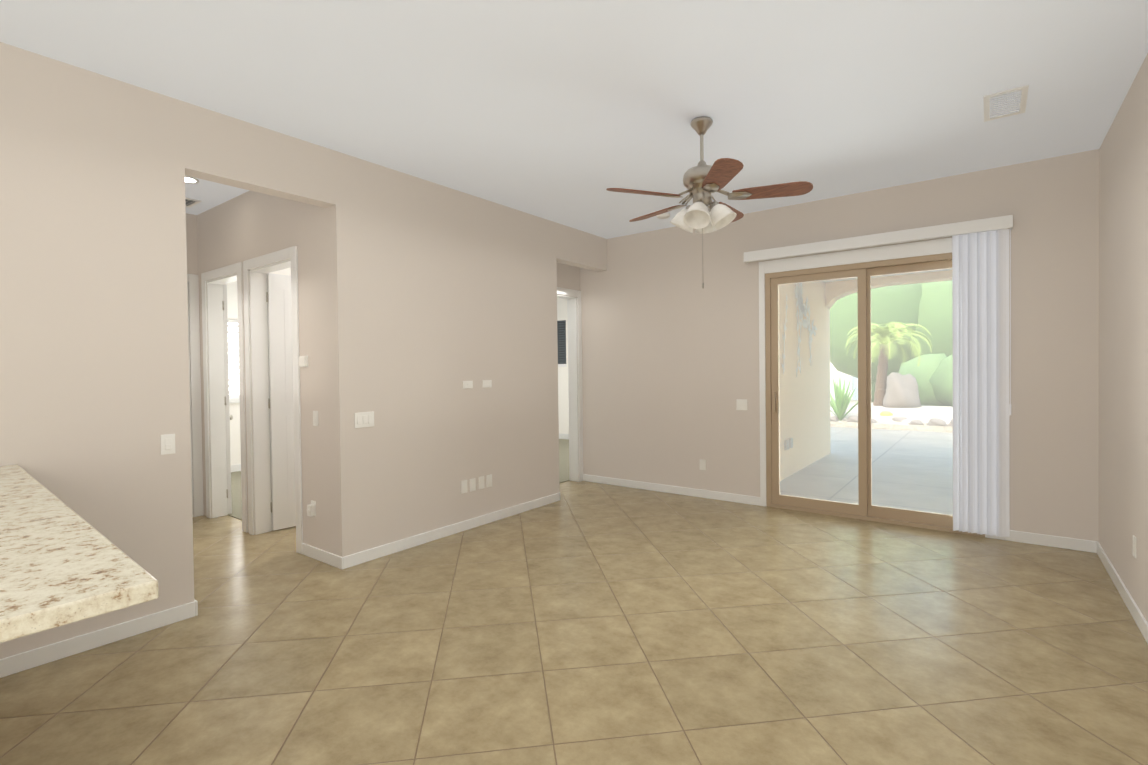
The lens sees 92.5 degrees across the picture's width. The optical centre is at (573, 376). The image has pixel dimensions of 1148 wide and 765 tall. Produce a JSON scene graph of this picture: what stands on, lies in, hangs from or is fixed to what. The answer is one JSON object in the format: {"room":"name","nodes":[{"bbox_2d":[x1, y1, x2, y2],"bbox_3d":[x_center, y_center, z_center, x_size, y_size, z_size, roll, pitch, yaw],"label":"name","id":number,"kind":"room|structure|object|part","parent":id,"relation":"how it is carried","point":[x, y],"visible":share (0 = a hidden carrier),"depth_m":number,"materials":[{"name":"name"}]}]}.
{"room":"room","nodes":[
{"label":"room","id":0,"kind":"room"},
{"bbox_2d":[186,213,197,516],"bbox_3d":[-4.143,-0.104,5.258,0.140,3.050,0.940,0,1,37],"label":"wall","id":1,"kind":"structure","parent":0,"point":[192,243],"depth_m":5.53,"materials":[{"name":"paint"}]},
{"bbox_2d":[187,274,202,516],"bbox_3d":[-4.131,0.199,5.259,0.153,2.442,0.927,0,1,37],"label":"door frame","id":2,"kind":"structure","parent":1,"relation":"attached to","point":[193,280],"depth_m":5.54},
{"bbox_2d":[224,281,240,464],"bbox_3d":[-5.029,-0.133,8.028,0.140,3.050,2.405,0,1,37],"label":"wall","id":3,"kind":"structure","parent":0,"point":[232,311],"depth_m":8.01,"materials":[{"name":"paint"}]},
{"bbox_2d":[228,323,238,394],"bbox_3d":[-5.193,-0.260,7.952,0.010,1.150,0.900,0,1,37],"label":"window light","id":4,"kind":"object","parent":3,"relation":"attached to","point":[233,358],"depth_m":8.14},
{"bbox_2d":[228,319,239,397],"bbox_3d":[-5.110,-0.260,7.889,0.057,1.150,0.900,0,1,37],"label":"window shutters","id":5,"kind":"object","parent":3,"relation":"attached to","point":[233,361],"visible":0.06,"depth_m":8.04,"materials":[{"name":"white"}]},
{"bbox_2d":[229,398,239,402],"bbox_3d":[-5.046,0.350,7.855,0.040,0.070,0.960,0,1,37],"label":"trim","id":6,"kind":"structure","parent":3,"relation":"attached to","point":[234,400],"depth_m":7.98,"materials":[{"name":"white wood"}]},
{"bbox_2d":[231,464,240,471],"bbox_3d":[-4.908,1.337,8.059,0.013,0.108,2.265,0,1,37],"label":"baseboard","id":7,"kind":"structure","parent":3,"relation":"attached to","point":[235,468],"depth_m":8.02,"materials":[{"name":"white wood"}]},
{"bbox_2d":[197,191,331,552],"bbox_3d":[-2.828,-0.115,4.939,2.620,3.050,0.140,0,1,37],"label":"wall","id":8,"kind":"structure","parent":0,"point":[248,225],"depth_m":4.32,"materials":[{"name":"paint"}]},
{"bbox_2d":[222,285,232,513],"bbox_3d":[-3.728,0.230,5.866,0.175,2.330,0.715,-1,1,-36],"label":"door","id":9,"kind":"structure","parent":8,"relation":"in","point":[227,407],"depth_m":5.58,"materials":[{"name":"white wood"}]},
{"bbox_3d":[-3.715,0.233,5.849,0.175,2.000,0.673,-1,1,-36],"label":"door slab hardware","id":10,"kind":"part","parent":9,"relation":"part of","materials":[{"name":"white wood"}]},
{"bbox_2d":[199,246,302,553],"bbox_3d":[-2.895,0.187,4.996,1.922,2.442,0.169,0,1,37],"label":"door frame","id":11,"kind":"structure","parent":8,"relation":"attached to","point":[255,415],"depth_m":4.96,"materials":[{"name":"white wood"}]},
{"bbox_2d":[266,273,295,529],"bbox_3d":[-2.501,0.224,5.247,0.175,2.330,0.755,0,1,43],"label":"door","id":12,"kind":"structure","parent":8,"relation":"in","point":[281,400],"depth_m":5.03,"materials":[{"name":"white wood"}]},
{"bbox_3d":[-2.516,0.227,5.232,0.175,2.000,0.713,0,1,43],"label":"door slab hardware","id":13,"kind":"part","parent":12,"relation":"part of","materials":[{"name":"white wood"}]},
{"bbox_2d":[299,356,307,366],"bbox_3d":[-2.121,-0.120,4.300,0.120,0.090,0.024,0,1,37],"label":"light switch","id":14,"kind":"object","parent":8,"relation":"attached to","point":[303,361],"visible":0.98,"depth_m":4.28,"materials":[{"name":"white plastic"}]},
{"bbox_2d":[307,500,315,516],"bbox_3d":[-2.035,1.020,4.246,0.070,0.116,0.048,0,1,37],"label":"plug-in device","id":15,"kind":"object","parent":8,"relation":"attached to","point":[311,509],"visible":1,"depth_m":4.24,"materials":[{"name":"white plastic"}]},
{"bbox_2d":[313,411,317,425],"bbox_3d":[-1.984,0.320,4.214,0.070,0.115,0.012,0,1,37],"label":"light switch","id":16,"kind":"object","parent":8,"relation":"attached to","point":[315,418],"visible":1,"depth_m":4.21,"materials":[{"name":"white plastic"}]},
{"bbox_2d":[302,543,339,568],"bbox_3d":[-1.931,1.366,4.199,0.560,0.088,0.016,0,1,37],"label":"baseboard","id":17,"kind":"structure","parent":8,"relation":"attached to","point":[326,557],"depth_m":4.18,"materials":[{"name":"white wood"}]},
{"bbox_2d":[267,268,290,275],"bbox_3d":[-2.194,-0.138,5.966,0.070,3.050,2.265,0,1,37],"label":"wall","id":18,"kind":"structure","parent":0,"point":[287,271],"depth_m":5.19,"materials":[{"name":"paint"}]},
{"bbox_2d":[0,42,606,658],"bbox_3d":[-2.227,-0.101,3.448,0.140,3.050,8.600,0,1,37],"label":"wall","id":19,"kind":"structure","parent":0,"point":[438,294],"depth_m":3.26,"materials":[{"name":"paint"}]},
{"bbox_2d":[0,599,197,677],"bbox_3d":[-3.499,1.422,1.642,0.013,0.088,4.128,0,1,37],"label":"baseboard","id":20,"kind":"structure","parent":19,"relation":"attached to","point":[23,661],"depth_m":2.90,"materials":[{"name":"white wood"}]},
{"bbox_2d":[160,434,174,454],"bbox_3d":[-2.342,0.389,3.170,0.012,0.115,0.070,0,1,37],"label":"light switch","id":21,"kind":"object","parent":19,"relation":"attached to","point":[167,441],"visible":1,"depth_m":3.17,"materials":[{"name":"white plastic"}]},
{"bbox_2d":[354,411,373,427],"bbox_3d":[-1.587,0.326,4.165,0.012,0.115,0.162,0,1,37],"label":"light switch","id":22,"kind":"object","parent":19,"relation":"attached to","point":[363,419],"visible":1,"depth_m":4.16,"materials":[{"name":"white plastic"}]},
{"bbox_2d":[340,492,559,568],"bbox_3d":[-0.924,1.341,5.039,0.016,0.088,2.571,0,1,37],"label":"baseboard","id":23,"kind":"structure","parent":19,"relation":"attached to","point":[351,560],"depth_m":4.72,"materials":[{"name":"white wood"}]},
{"bbox_2d":[461,480,467,493],"bbox_3d":[-0.988,0.992,4.957,0.008,0.115,0.070,0,1,37],"label":"electrical outlet","id":24,"kind":"object","parent":19,"relation":"attached to","point":[464,488],"visible":1,"depth_m":4.95,"materials":[{"name":"white plastic"}]},
{"bbox_2d":[463,381,472,388],"bbox_3d":[-0.963,0.071,4.991,0.010,0.070,0.115,0,1,37],"label":"outlet","id":25,"kind":"object","parent":19,"relation":"attached to","point":[467,384],"visible":1,"depth_m":4.98,"materials":[{"name":"white plastic"}]},
{"bbox_2d":[470,478,475,491],"bbox_3d":[-0.927,0.990,5.036,0.010,0.115,0.070,0,1,37],"label":"electrical outlet","id":26,"kind":"object","parent":19,"relation":"attached to","point":[472,484],"visible":1,"depth_m":5.04,"materials":[{"name":"white plastic"}]},
{"bbox_2d":[479,476,484,488],"bbox_3d":[-0.861,0.988,5.124,0.010,0.115,0.070,0,1,37],"label":"electrical outlet","id":27,"kind":"object","parent":19,"relation":"attached to","point":[481,483],"visible":1,"depth_m":5.12,"materials":[{"name":"white plastic"}]},
{"bbox_2d":[482,380,491,387],"bbox_3d":[-0.818,0.067,5.182,0.010,0.070,0.115,0,1,37],"label":"outlet","id":28,"kind":"object","parent":19,"relation":"attached to","point":[487,383],"visible":1,"depth_m":5.18,"materials":[{"name":"white plastic"}]},
{"bbox_2d":[486,474,491,486],"bbox_3d":[-0.801,0.986,5.204,0.008,0.115,0.070,0,1,37],"label":"electrical outlet","id":29,"kind":"object","parent":19,"relation":"attached to","point":[489,480],"visible":1,"depth_m":5.20,"materials":[{"name":"white plastic"}]},
{"bbox_2d":[557,298,568,433],"bbox_3d":[0.505,-0.241,10.874,3.640,3.050,0.140,0,1,37],"label":"wall","id":30,"kind":"structure","parent":0,"point":[563,407],"depth_m":11.34,"materials":[{"name":"paint"}]},
{"bbox_2d":[557,320,565,363],"bbox_3d":[-0.538,-0.714,11.610,0.990,0.900,0.030,0,1,37],"label":"window blind","id":31,"kind":"object","parent":30,"relation":"attached to","point":[561,331],"depth_m":11.37,"materials":[{"name":"grey plastic"}]},
{"bbox_2d":[559,433,568,438],"bbox_3d":[0.477,1.231,10.835,3.640,0.108,0.013,0,1,37],"label":"baseboard","id":32,"kind":"structure","parent":30,"relation":"attached to","point":[563,436],"depth_m":11.35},
{"bbox_2d":[559,439,568,474],"bbox_3d":[-0.400,1.372,9.678,3.920,0.120,3.200,0,1,37],"label":"floor","id":33,"kind":"structure","parent":0,"point":[563,456],"depth_m":9.07,"materials":[{"name":"carpet"}]},
{"bbox_2d":[557,262,579,443],"bbox_3d":[-0.266,-0.172,6.729,0.140,3.050,1.000,0,1,37],"label":"wall","id":34,"kind":"structure","parent":0,"point":[568,276],"depth_m":6.88,"materials":[{"name":"paint"}]},
{"bbox_2d":[557,287,582,481],"bbox_3d":[-0.255,0.130,6.743,0.169,2.442,0.992,0,1,37],"label":"door frame","id":35,"kind":"structure","parent":34,"relation":"attached to","point":[574,314],"depth_m":7.05,"materials":[{"name":"white wood"}]},
{"bbox_2d":[0,481,1147,764],"bbox_3d":[-2.439,1.484,3.646,9.880,0.120,8.880,0,1,37],"label":"floor","id":36,"kind":"structure","parent":0,"point":[586,623],"depth_m":2.77,"materials":[{"name":"beige tile"}]},
{"bbox_2d":[0,464,158,642],"bbox_3d":[-2.592,0.958,0.853,2.388,1.015,2.785,0,1,37],"label":"countertop","id":37,"kind":"structure","parent":36,"relation":"on","point":[62,563],"depth_m":1.23,"materials":[{"name":"beige stone"}]},
{"bbox_2d":[228,471,241,519],"bbox_3d":[-3.558,1.385,7.037,3.400,0.008,2.265,0,1,37],"label":"carpet floor","id":38,"kind":"structure","parent":36,"relation":"on","point":[236,495],"depth_m":6.45,"materials":[{"name":"beige carpet"}]},
{"bbox_2d":[559,474,569,482],"bbox_3d":[-1.712,1.349,7.949,3.640,0.008,1.140,0,1,37],"label":"carpet floor","id":39,"kind":"structure","parent":36,"relation":"on","point":[563,478],"depth_m":7.21,"materials":[{"name":"beige carpet"}]},
{"bbox_2d":[0,0,1147,238],"bbox_3d":[-2.478,-1.686,3.600,9.880,0.120,8.880,0,1,37],"label":"ceiling","id":40,"kind":"structure","parent":0,"point":[566,112],"depth_m":3.07,"materials":[{"name":"paint"}]},
{"bbox_2d":[185,176,198,183],"bbox_3d":[-3.204,-1.627,4.529,0.190,0.006,0.190,0,1,37],"label":"recessed light","id":41,"kind":"object","parent":40,"relation":"in","point":[188,179],"visible":0.52,"depth_m":4.55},
{"bbox_2d":[185,197,201,207],"bbox_3d":[-3.653,-1.627,5.095,0.300,0.011,0.250,0,1,37],"label":"ceiling vent","id":42,"kind":"object","parent":40,"relation":"in","point":[190,202],"visible":0.33,"depth_m":5.12,"materials":[{"name":"grey metal"}]},
{"bbox_2d":[657,212,669,218],"bbox_3d":[0.934,-1.679,5.733,0.140,0.037,0.140,0,1,37],"label":"smoke detector","id":43,"kind":"object","parent":40,"relation":"attached to","point":[666,215],"visible":0.92,"depth_m":5.70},
{"bbox_2d":[606,116,812,287],"bbox_3d":[0.857,-1.123,3.617,1.318,1.087,1.268,0,1,37],"label":"ceiling fan","id":44,"kind":"object","parent":40,"relation":"hanging from","point":[694,178],"depth_m":3.48,"materials":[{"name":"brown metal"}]},
{"bbox_3d":[0.430,-1.156,3.450,0.479,0.042,0.154,-1,1,-20],"label":"ceiling fan blade","id":45,"kind":"part","parent":44,"relation":"part of","materials":[{"name":"brown wood"}]},
{"bbox_3d":[0.583,-1.165,3.929,0.154,0.042,0.479,-1,1,-38],"label":"ceiling fan blade","id":46,"kind":"part","parent":44,"relation":"part of","materials":[{"name":"brown wood"}]},
{"bbox_2d":[670,202,736,233],"bbox_3d":[0.839,-1.030,3.587,0.361,0.159,0.361,-1,1,-18],"label":"shades","id":47,"kind":"object","parent":44,"relation":"attached to","point":[698,216],"visible":1,"depth_m":3.53,"materials":[{"name":"white glass"}]},
{"bbox_3d":[0.840,-1.157,3.156,0.154,0.042,0.479,-1,1,-2],"label":"ceiling fan blade","id":48,"kind":"part","parent":44,"relation":"part of","materials":[{"name":"brown wood"}]},
{"bbox_3d":[1.087,-1.171,3.932,0.154,0.042,0.479,0,1,34],"label":"ceiling fan blade","id":49,"kind":"part","parent":44,"relation":"part of","materials":[{"name":"brown wood"}]},
{"bbox_3d":[1.246,-1.166,3.455,0.479,0.042,0.154,0,1,16],"label":"ceiling fan blade","id":50,"kind":"part","parent":44,"relation":"part of","materials":[{"name":"brown wood"}]},
{"bbox_2d":[983,85,1028,121],"bbox_3d":[2.662,-1.680,3.394,0.210,0.011,0.420,0,1,37],"label":"ceiling vent","id":51,"kind":"object","parent":40,"relation":"in","point":[1006,103],"visible":1,"depth_m":3.37,"materials":[{"name":"white metal"}]},
{"bbox_2d":[779,281,830,480],"bbox_3d":[2.971,-0.280,7.623,0.200,3.440,4.060,0,1,37],"label":"wall","id":52,"kind":"structure","parent":0,"point":[819,297],"depth_m":7.92,"materials":[{"name":"beige paint"}]},
{"bbox_2d":[782,296,787,373],"bbox_3d":[2.732,-0.554,7.119,0.007,1.033,0.280,0,1,37],"label":"wall art","id":53,"kind":"object","parent":52,"relation":"attached to","point":[786,306],"depth_m":7.09,"materials":[{"name":"metal"}]},
{"bbox_2d":[784,439,789,449],"bbox_3d":[2.771,0.885,7.162,0.035,0.130,0.080,0,1,37],"label":"outlet","id":54,"kind":"object","parent":52,"relation":"attached to","point":[788,441],"depth_m":7.14,"materials":[{"name":"grey plastic"}]},
{"bbox_2d":[788,438,792,447],"bbox_3d":[2.880,0.881,7.306,0.035,0.130,0.080,0,1,37],"label":"outlet","id":55,"kind":"object","parent":52,"relation":"attached to","point":[791,439],"depth_m":7.28,"materials":[{"name":"grey plastic"}]},
{"bbox_2d":[794,283,816,376],"bbox_3d":[3.367,-0.769,7.953,0.011,1.516,1.191,0,1,37],"label":"wall art","id":56,"kind":"object","parent":52,"relation":"attached to","point":[802,308],"depth_m":7.73,"materials":[{"name":"metal"}]},
{"bbox_2d":[825,270,951,308],"bbox_3d":[6.242,-1.333,7.478,5.190,0.410,0.300,0,1,37],"label":"beam","id":57,"kind":"structure","parent":52,"relation":"attached to","point":[946,276],"depth_m":8.47,"materials":[{"name":"beige paint"}]},
{"bbox_2d":[580,149,1098,541],"bbox_3d":[2.070,-0.186,5.673,5.140,3.050,0.140,0,1,37],"label":"wall","id":58,"kind":"structure","parent":0,"point":[670,360],"depth_m":5.60,"materials":[{"name":"paint"}]},
{"bbox_2d":[583,474,760,505],"bbox_3d":[1.026,1.298,6.404,2.310,0.088,0.013,0,1,37],"label":"baseboard","id":59,"kind":"structure","parent":58,"relation":"attached to","point":[738,498],"depth_m":6.28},
{"bbox_2d":[699,459,705,469],"bbox_3d":[1.426,0.976,6.095,0.070,0.115,0.008,0,1,37],"label":"electrical outlet","id":60,"kind":"object","parent":58,"relation":"attached to","point":[702,464],"visible":1,"depth_m":6.09,"materials":[{"name":"white plastic"}]},
{"bbox_2d":[736,399,746,409],"bbox_3d":[1.775,0.296,5.812,0.116,0.115,0.012,0,1,37],"label":"light switch","id":61,"kind":"object","parent":58,"relation":"attached to","point":[741,404],"visible":1,"depth_m":5.81,"materials":[{"name":"white plastic"}]},
{"bbox_2d":[765,253,984,536],"bbox_3d":[2.731,0.139,5.161,1.810,2.400,0.139,0,1,37],"label":"sliding door","id":62,"kind":"structure","parent":58,"relation":"in","point":[864,508],"depth_m":5.16,"materials":[{"name":"beige glass"}]},
{"bbox_3d":[2.732,0.134,5.163,1.578,2.159,0.045,0,1,37],"label":"window slider glass","id":63,"kind":"part","parent":62,"relation":"part of","materials":[{"name":"clear glass"}]},
{"bbox_2d":[759,238,992,537],"bbox_3d":[2.693,0.077,5.111,1.930,2.525,0.012,0,1,37],"label":"door frame","id":64,"kind":"structure","parent":58,"relation":"attached to","point":[924,248],"depth_m":5.38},
{"bbox_2d":[744,215,1012,536],"bbox_3d":[2.661,0.011,5.069,2.170,2.590,0.115,0,1,37],"label":"vertical blinds","id":65,"kind":"object","parent":58,"relation":"attached to","point":[980,336],"visible":1,"depth_m":4.55,"materials":[{"name":"plastic"}]},
{"bbox_2d":[993,530,1091,551],"bbox_3d":[3.708,1.294,4.370,0.600,0.088,0.013,0,1,37],"label":"baseboard","id":66,"kind":"structure","parent":58,"relation":"attached to","point":[1017,536],"depth_m":4.33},
{"bbox_2d":[822,268,951,281],"bbox_3d":[5.101,-1.752,5.973,5.590,0.500,4.060,0,1,37],"label":"roof","id":67,"kind":"structure","parent":0,"point":[853,278],"depth_m":8.24,"materials":[{"name":"white paint"}]},
{"bbox_2d":[1099,53,1147,621],"bbox_3d":[1.422,-0.106,0.680,0.140,3.050,8.600,0,1,37],"label":"wall","id":68,"kind":"structure","parent":0,"point":[1123,334],"depth_m":3.33,"materials":[{"name":"paint"}]},
{"bbox_2d":[1092,541,1147,643],"bbox_3d":[1.379,1.375,0.748,0.013,0.088,8.600,0,1,37],"label":"baseboard","id":69,"kind":"structure","parent":68,"relation":"attached to","point":[1137,615],"depth_m":3.33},
{"bbox_2d":[1132,535,1136,557],"bbox_3d":[3.177,0.963,3.116,0.008,0.115,0.070,0,1,37],"label":"electrical outlet","id":70,"kind":"object","parent":68,"relation":"attached to","point":[1134,547],"visible":1,"depth_m":3.10,"materials":[{"name":"white plastic"}]},
{"label":"outside","id":71,"kind":"structure","parent":0,"visible":0},
{"bbox_3d":[18.958,1.166,18.028,32.000,0.180,39.820,0,1,37],"label":"garden","id":72,"kind":"object","parent":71,"visible":0},
{"bbox_2d":[830,420,857,427],"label":"planter","id":73,"kind":"object","parent":72,"relation":"on","point":[832,423],"depth_m":13.10,"materials":[{"name":"beige stone"}]},
{"bbox_2d":[830,416,837,420],"bbox_3d":[6.278,1.017,13.379,0.298,0.121,0.233,0,1,37],"label":"rock","id":74,"kind":"object","parent":73,"relation":"on","point":[834,418],"depth_m":13.29,"materials":[{"name":"beige stone"}]},
{"bbox_2d":[846,416,857,422],"bbox_3d":[6.680,1.000,13.097,0.378,0.153,0.282,0,1,37],"label":"rock","id":75,"kind":"object","parent":73,"relation":"on","point":[855,419],"depth_m":13.02,"materials":[{"name":"beige stone"}]},
{"bbox_2d":[830,374,874,420],"bbox_3d":[6.633,0.482,13.447,1.317,1.179,1.208,0,1,37],"label":"agave","id":76,"kind":"object","parent":73,"relation":"on","point":[842,410],"depth_m":13.41,"materials":[{"name":"green plant"}]},
{"bbox_2d":[830,362,857,399],"bbox_3d":[9.864,-0.745,28.217,10.000,3.570,7.300,0,1,37],"label":"neighbouring house","id":77,"kind":"structure","parent":72,"relation":"on","point":[838,375],"depth_m":23.20,"materials":[{"name":"white paint"}]},
{"bbox_2d":[780,454,952,514],"bbox_3d":[5.124,1.378,5.998,5.590,0.120,4.010,0,1,37],"label":"patio slab","id":78,"kind":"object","parent":72,"relation":"on","point":[930,472],"depth_m":6.83,"materials":[{"name":"concrete"}]},
{"bbox_2d":[830,427,952,462],"bbox_3d":[6.687,1.302,10.121,14.000,0.115,4.450,0,1,37],"label":"patio slab","id":79,"kind":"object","parent":72,"relation":"on","point":[884,442],"depth_m":10.20,"materials":[{"name":"concrete"}]},
{"bbox_2d":[871,423,952,432],"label":"planter","id":80,"kind":"object","parent":72,"relation":"on","point":[880,425],"depth_m":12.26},
{"bbox_2d":[830,405,952,424],"bbox_3d":[8.719,0.917,14.125,7.200,0.320,4.000,0,1,37],"label":"mound","id":81,"kind":"object","parent":80,"relation":"on","point":[933,413],"depth_m":13.07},
{"bbox_2d":[880,411,892,415],"bbox_3d":[7.464,0.931,13.132,0.305,0.230,0.305,0,1,37],"label":"barrel cactus","id":82,"kind":"object","parent":81,"relation":"on","point":[884,413],"depth_m":13.04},
{"bbox_2d":[845,322,931,405],"bbox_3d":[8.227,-0.310,14.452,2.030,2.318,1.896,0,1,37],"label":"palm","id":83,"kind":"object","parent":81,"relation":"on","point":[883,361],"depth_m":14.43,"materials":[{"name":"green plant"}]},
{"bbox_2d":[883,372,920,407],"bbox_3d":[8.416,0.341,14.102,0.858,0.929,0.925,0,1,37],"label":"boulder","id":84,"kind":"object","parent":81,"relation":"on","point":[902,384],"depth_m":13.86,"materials":[{"name":"beige stone"}]},
{"bbox_2d":[830,280,952,406],"bbox_3d":[15.378,-2.553,14.922,17.875,7.289,8.148,0,1,37],"label":"hedge","id":85,"kind":"object","parent":80,"relation":"on","point":[937,396],"depth_m":17.86,"materials":[{"name":"green plant"}]},
{"bbox_2d":[893,417,907,421],"bbox_3d":[7.570,0.998,12.751,0.410,0.146,0.326,0,1,37],"label":"rock","id":86,"kind":"object","parent":80,"relation":"on","point":[899,419],"depth_m":12.66,"materials":[{"name":"beige stone"}]},
{"bbox_2d":[908,419,922,424],"bbox_3d":[7.688,1.015,12.338,0.298,0.120,0.219,0,1,37],"label":"rock","id":87,"kind":"object","parent":80,"relation":"on","point":[917,422],"depth_m":12.28,"materials":[{"name":"beige stone"}]},
{"bbox_2d":[927,418,947,425],"bbox_3d":[8.018,0.992,12.114,0.393,0.165,0.339,0,1,37],"label":"rock","id":88,"kind":"object","parent":80,"relation":"on","point":[941,422],"depth_m":12.05,"materials":[{"name":"beige stone"}]}
]}

